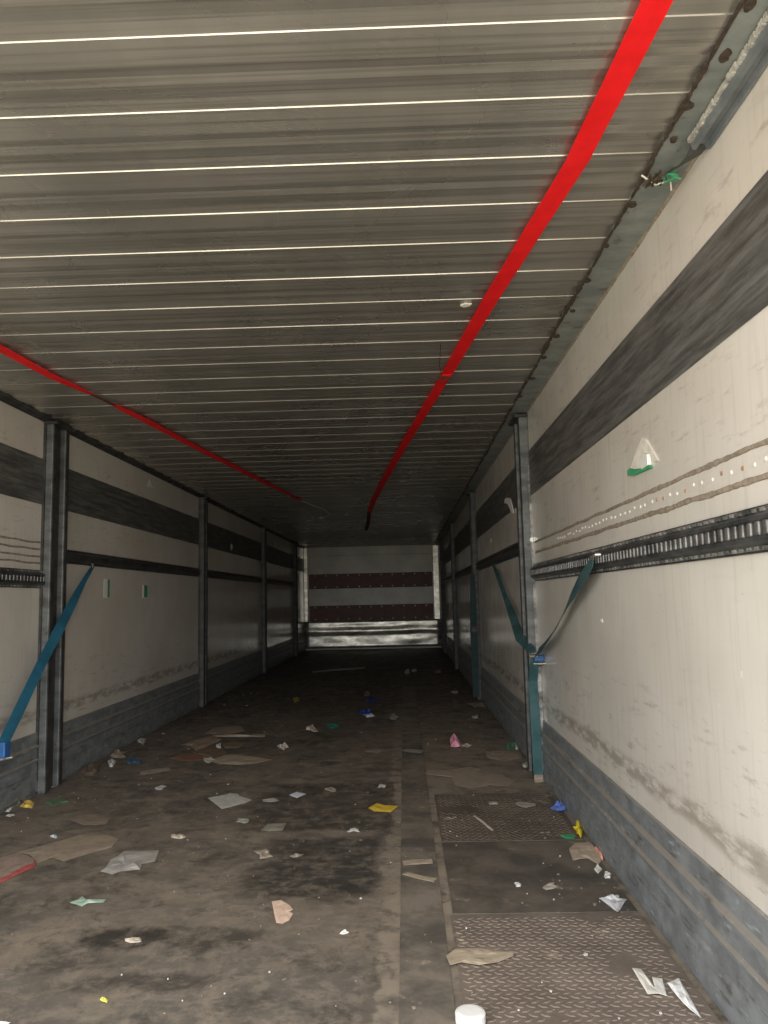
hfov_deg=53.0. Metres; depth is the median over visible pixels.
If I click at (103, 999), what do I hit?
yellow speck
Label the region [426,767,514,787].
cardboard patch
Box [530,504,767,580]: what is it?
rail
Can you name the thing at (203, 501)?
upright post
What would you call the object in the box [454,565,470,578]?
rail
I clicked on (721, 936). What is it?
baseboard
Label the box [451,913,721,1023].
plate
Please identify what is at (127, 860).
plastic sheet
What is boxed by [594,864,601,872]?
scrap
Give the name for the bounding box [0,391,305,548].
trim
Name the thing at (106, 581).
wall label
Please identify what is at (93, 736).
baseboard
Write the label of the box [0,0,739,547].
ceiling
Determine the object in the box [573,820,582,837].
wrapper
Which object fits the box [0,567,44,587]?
rail
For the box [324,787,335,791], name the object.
scrap
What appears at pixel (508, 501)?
paper
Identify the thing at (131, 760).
wrapper
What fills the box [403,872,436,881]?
label
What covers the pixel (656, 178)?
wire tangle
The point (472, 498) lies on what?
upright post
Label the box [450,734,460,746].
wrapper
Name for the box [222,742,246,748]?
cardboard
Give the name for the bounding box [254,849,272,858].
tan wad
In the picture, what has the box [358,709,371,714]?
bag
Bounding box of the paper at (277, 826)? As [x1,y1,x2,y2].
[262,823,285,830]
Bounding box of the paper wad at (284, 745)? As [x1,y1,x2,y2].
[278,742,288,749]
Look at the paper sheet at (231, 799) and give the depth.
3.50 m
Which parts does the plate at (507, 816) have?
green strip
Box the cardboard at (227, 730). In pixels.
[205,726,244,734]
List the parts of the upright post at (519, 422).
head plate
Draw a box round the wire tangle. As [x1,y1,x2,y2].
[641,169,681,190]
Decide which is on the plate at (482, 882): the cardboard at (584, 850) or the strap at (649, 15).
the cardboard at (584, 850)
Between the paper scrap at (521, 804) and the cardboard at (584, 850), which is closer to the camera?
the cardboard at (584, 850)
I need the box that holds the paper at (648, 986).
[632,968,658,993]
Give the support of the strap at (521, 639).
hanging from the rail at (743, 532)
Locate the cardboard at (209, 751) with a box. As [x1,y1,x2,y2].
[192,746,227,757]
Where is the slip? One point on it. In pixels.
(296, 794)
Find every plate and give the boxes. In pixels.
[434,793,583,841]
[442,840,637,914]
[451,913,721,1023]
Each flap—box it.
[80,762,100,775]
[109,749,125,757]
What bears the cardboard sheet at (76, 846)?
on the floor
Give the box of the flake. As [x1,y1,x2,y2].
[460,303,471,307]
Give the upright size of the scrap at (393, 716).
0.011 m
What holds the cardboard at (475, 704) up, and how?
on the floor
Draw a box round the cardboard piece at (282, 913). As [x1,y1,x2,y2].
[272,900,292,923]
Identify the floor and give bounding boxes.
[0,647,730,1023]
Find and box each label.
[104,579,109,597]
[142,585,147,597]
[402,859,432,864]
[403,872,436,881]
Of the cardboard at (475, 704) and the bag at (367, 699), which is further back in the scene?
the bag at (367, 699)
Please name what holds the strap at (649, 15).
attached to the ceiling
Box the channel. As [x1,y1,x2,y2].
[667,11,767,172]
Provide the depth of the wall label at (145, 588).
5.34 m
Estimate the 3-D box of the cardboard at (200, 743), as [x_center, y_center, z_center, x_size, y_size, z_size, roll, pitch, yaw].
[-1.161,1.477,4.956,0.211,0.012,0.486,-4,-7,19]
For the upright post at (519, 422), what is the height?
1.827 m
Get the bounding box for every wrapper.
[20,800,33,807]
[126,757,141,763]
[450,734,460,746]
[506,742,515,749]
[550,799,565,810]
[573,820,582,837]
[600,894,626,911]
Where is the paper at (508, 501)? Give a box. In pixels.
[504,498,513,512]
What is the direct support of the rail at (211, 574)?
attached to the wall at (123, 645)
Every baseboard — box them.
[0,634,305,812]
[441,631,767,1023]
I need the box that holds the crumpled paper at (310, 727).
[306,724,317,731]
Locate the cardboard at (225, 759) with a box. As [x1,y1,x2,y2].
[211,754,270,764]
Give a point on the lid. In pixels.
(466, 1013)
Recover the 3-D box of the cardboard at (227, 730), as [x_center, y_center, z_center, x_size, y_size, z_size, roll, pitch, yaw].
[-1.098,1.530,5.422,0.258,0.008,0.372,-1,-6,1]
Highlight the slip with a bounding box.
[290,792,304,797]
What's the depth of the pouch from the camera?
2.09 m
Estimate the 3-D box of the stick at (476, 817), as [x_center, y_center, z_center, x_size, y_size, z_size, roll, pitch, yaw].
[0.391,1.223,3.039,0.012,0.006,0.222,0,-7,-13]
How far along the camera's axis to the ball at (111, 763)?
4.34 m
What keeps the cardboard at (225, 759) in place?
on the floor
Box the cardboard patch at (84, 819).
[71,814,109,824]
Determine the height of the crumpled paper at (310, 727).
0.020 m
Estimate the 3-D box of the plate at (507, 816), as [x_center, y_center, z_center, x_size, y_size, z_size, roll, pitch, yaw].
[0.481,1.240,3.166,0.521,0.012,0.690,-1,-6,1]
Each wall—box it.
[0,401,303,741]
[304,544,441,649]
[439,66,767,914]
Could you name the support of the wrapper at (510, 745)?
on the floor
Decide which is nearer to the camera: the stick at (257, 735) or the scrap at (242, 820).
the scrap at (242, 820)
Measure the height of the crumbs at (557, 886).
0.007 m
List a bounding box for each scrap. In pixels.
[45,798,68,805]
[70,897,105,905]
[125,937,140,942]
[155,785,165,789]
[171,834,185,838]
[203,757,214,762]
[236,818,248,822]
[262,798,278,801]
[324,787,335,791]
[327,723,339,727]
[347,828,358,831]
[366,749,381,752]
[390,713,397,719]
[401,749,423,752]
[446,948,513,964]
[515,802,535,807]
[543,882,555,889]
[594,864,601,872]
[604,871,610,878]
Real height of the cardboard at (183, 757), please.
0.008 m
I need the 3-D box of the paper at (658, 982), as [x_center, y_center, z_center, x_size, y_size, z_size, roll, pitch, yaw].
[0.625,1.075,1.751,0.022,0.004,0.084,-3,-7,12]
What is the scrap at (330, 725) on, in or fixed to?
on the floor
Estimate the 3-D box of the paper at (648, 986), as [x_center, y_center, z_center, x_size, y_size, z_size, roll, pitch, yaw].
[0.602,1.077,1.776,0.028,0.005,0.125,-1,-6,1]
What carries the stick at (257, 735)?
on the floor
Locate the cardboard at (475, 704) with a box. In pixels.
[468,701,485,707]
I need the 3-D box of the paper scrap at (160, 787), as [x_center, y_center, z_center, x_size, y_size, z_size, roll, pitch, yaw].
[-1.097,1.348,3.778,0.051,0.005,0.094,-1,-6,1]
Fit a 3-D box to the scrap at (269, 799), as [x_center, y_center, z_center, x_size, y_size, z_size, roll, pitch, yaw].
[-0.513,1.301,3.485,0.066,0.005,0.071,2,-7,-30]
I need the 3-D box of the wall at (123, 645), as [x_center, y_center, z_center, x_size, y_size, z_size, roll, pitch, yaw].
[-1.637,0.767,7.153,0.055,1.936,13.700,-1,-6,1]
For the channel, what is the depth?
1.44 m
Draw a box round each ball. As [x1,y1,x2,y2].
[108,759,115,766]
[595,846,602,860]
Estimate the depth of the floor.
2.66 m
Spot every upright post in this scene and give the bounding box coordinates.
[35,421,74,794]
[198,497,210,706]
[261,528,267,672]
[293,543,298,655]
[438,540,445,652]
[448,523,457,668]
[466,492,481,699]
[509,414,544,781]
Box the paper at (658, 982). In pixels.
[652,977,666,995]
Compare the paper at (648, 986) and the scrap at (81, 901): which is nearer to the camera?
the paper at (648, 986)
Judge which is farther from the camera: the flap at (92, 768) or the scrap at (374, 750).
the scrap at (374, 750)
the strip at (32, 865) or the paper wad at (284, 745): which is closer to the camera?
the strip at (32, 865)
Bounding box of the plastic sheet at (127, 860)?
[100,850,158,873]
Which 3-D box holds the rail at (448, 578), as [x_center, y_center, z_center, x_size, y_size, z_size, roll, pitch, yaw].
[0.931,0.967,11.182,0.024,0.080,2.680,-1,-6,1]
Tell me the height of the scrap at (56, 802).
0.007 m
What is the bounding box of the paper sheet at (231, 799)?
[209,793,250,808]
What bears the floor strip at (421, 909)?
on the floor
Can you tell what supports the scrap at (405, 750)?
on the floor strip at (421, 909)
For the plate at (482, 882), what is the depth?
2.43 m
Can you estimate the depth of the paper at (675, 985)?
1.71 m
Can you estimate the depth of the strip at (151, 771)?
4.15 m
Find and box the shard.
[137,738,145,744]
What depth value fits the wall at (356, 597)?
13.91 m
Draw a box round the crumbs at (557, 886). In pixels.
[6,689,680,1022]
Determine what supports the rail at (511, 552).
attached to the wall at (666, 695)
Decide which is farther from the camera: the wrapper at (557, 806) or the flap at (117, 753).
the flap at (117, 753)
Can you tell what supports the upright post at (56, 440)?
attached to the wall at (123, 645)
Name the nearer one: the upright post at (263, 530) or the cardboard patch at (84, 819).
the cardboard patch at (84, 819)
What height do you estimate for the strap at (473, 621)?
1.060 m
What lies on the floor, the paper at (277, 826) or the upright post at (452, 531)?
the paper at (277, 826)
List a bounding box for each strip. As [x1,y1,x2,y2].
[0,862,36,882]
[140,768,170,774]
[399,686,455,1023]
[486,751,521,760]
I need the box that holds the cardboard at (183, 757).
[169,753,204,761]
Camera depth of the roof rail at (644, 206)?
1.99 m
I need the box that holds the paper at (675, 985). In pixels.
[667,978,700,1017]
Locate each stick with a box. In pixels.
[214,734,264,736]
[312,667,364,672]
[474,815,493,830]
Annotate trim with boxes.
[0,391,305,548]
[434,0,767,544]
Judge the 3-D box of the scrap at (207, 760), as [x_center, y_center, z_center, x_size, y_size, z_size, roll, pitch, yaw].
[-0.999,1.415,4.411,0.069,0.007,0.172,2,-7,-27]
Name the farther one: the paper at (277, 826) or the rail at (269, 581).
the rail at (269, 581)
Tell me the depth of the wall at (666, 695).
1.93 m
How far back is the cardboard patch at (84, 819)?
3.24 m
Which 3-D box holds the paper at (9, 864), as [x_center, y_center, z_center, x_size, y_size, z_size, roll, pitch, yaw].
[-1.307,1.229,2.675,0.146,0.006,0.313,-1,-6,1]
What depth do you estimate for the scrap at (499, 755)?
4.34 m
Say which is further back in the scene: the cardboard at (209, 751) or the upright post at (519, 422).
the cardboard at (209, 751)
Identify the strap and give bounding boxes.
[0,344,329,514]
[0,563,93,760]
[364,0,672,530]
[470,574,478,696]
[492,553,600,782]
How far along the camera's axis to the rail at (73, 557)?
4.96 m
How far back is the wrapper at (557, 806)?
3.21 m
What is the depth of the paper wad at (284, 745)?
4.72 m
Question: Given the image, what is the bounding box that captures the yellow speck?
[100,997,107,1002]
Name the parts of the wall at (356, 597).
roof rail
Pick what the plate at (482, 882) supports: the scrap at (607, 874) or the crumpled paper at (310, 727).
the scrap at (607, 874)
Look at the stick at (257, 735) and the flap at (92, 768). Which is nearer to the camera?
the flap at (92, 768)
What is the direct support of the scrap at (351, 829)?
on the floor
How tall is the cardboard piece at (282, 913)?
0.003 m
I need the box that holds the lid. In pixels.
[455,1004,485,1023]
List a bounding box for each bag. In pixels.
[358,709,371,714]
[366,698,377,701]
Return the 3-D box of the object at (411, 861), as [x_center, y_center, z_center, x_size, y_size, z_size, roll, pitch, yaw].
[0.115,1.188,2.623,0.104,0.003,0.054,0,-6,-8]
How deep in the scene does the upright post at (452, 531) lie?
9.68 m
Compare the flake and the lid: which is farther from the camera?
the flake
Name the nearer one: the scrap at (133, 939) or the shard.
the scrap at (133, 939)
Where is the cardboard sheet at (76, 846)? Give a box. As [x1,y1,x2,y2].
[19,835,118,862]
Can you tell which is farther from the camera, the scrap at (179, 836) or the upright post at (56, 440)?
the upright post at (56, 440)
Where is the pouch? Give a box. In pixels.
[627,437,658,475]
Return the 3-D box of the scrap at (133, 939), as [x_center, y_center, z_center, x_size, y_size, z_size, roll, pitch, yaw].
[-0.674,1.146,2.070,0.043,0.007,0.039,1,-7,-18]
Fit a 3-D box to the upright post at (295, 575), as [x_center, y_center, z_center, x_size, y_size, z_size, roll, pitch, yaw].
[-1.438,1.431,12.645,0.070,1.827,0.194,-1,-6,1]
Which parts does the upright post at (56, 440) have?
web plate, head plate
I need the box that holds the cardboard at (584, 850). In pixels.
[569,842,601,863]
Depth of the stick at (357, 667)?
9.87 m
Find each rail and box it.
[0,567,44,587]
[67,550,200,576]
[208,570,262,582]
[267,578,293,586]
[443,575,451,582]
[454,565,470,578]
[475,542,518,570]
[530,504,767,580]
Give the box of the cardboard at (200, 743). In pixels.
[181,735,221,749]
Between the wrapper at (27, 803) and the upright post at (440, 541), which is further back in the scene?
the upright post at (440, 541)
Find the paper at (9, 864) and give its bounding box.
[0,852,33,878]
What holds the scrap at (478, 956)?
on the plate at (577, 982)
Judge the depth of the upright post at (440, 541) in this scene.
12.52 m
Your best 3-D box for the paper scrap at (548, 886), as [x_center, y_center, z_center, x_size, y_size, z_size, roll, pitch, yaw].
[0.514,1.150,2.373,0.037,0.005,0.074,-6,-8,39]
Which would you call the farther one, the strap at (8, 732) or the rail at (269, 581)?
the rail at (269, 581)
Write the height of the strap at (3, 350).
0.012 m
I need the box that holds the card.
[369,803,396,811]
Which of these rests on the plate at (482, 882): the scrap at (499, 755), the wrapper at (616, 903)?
the wrapper at (616, 903)

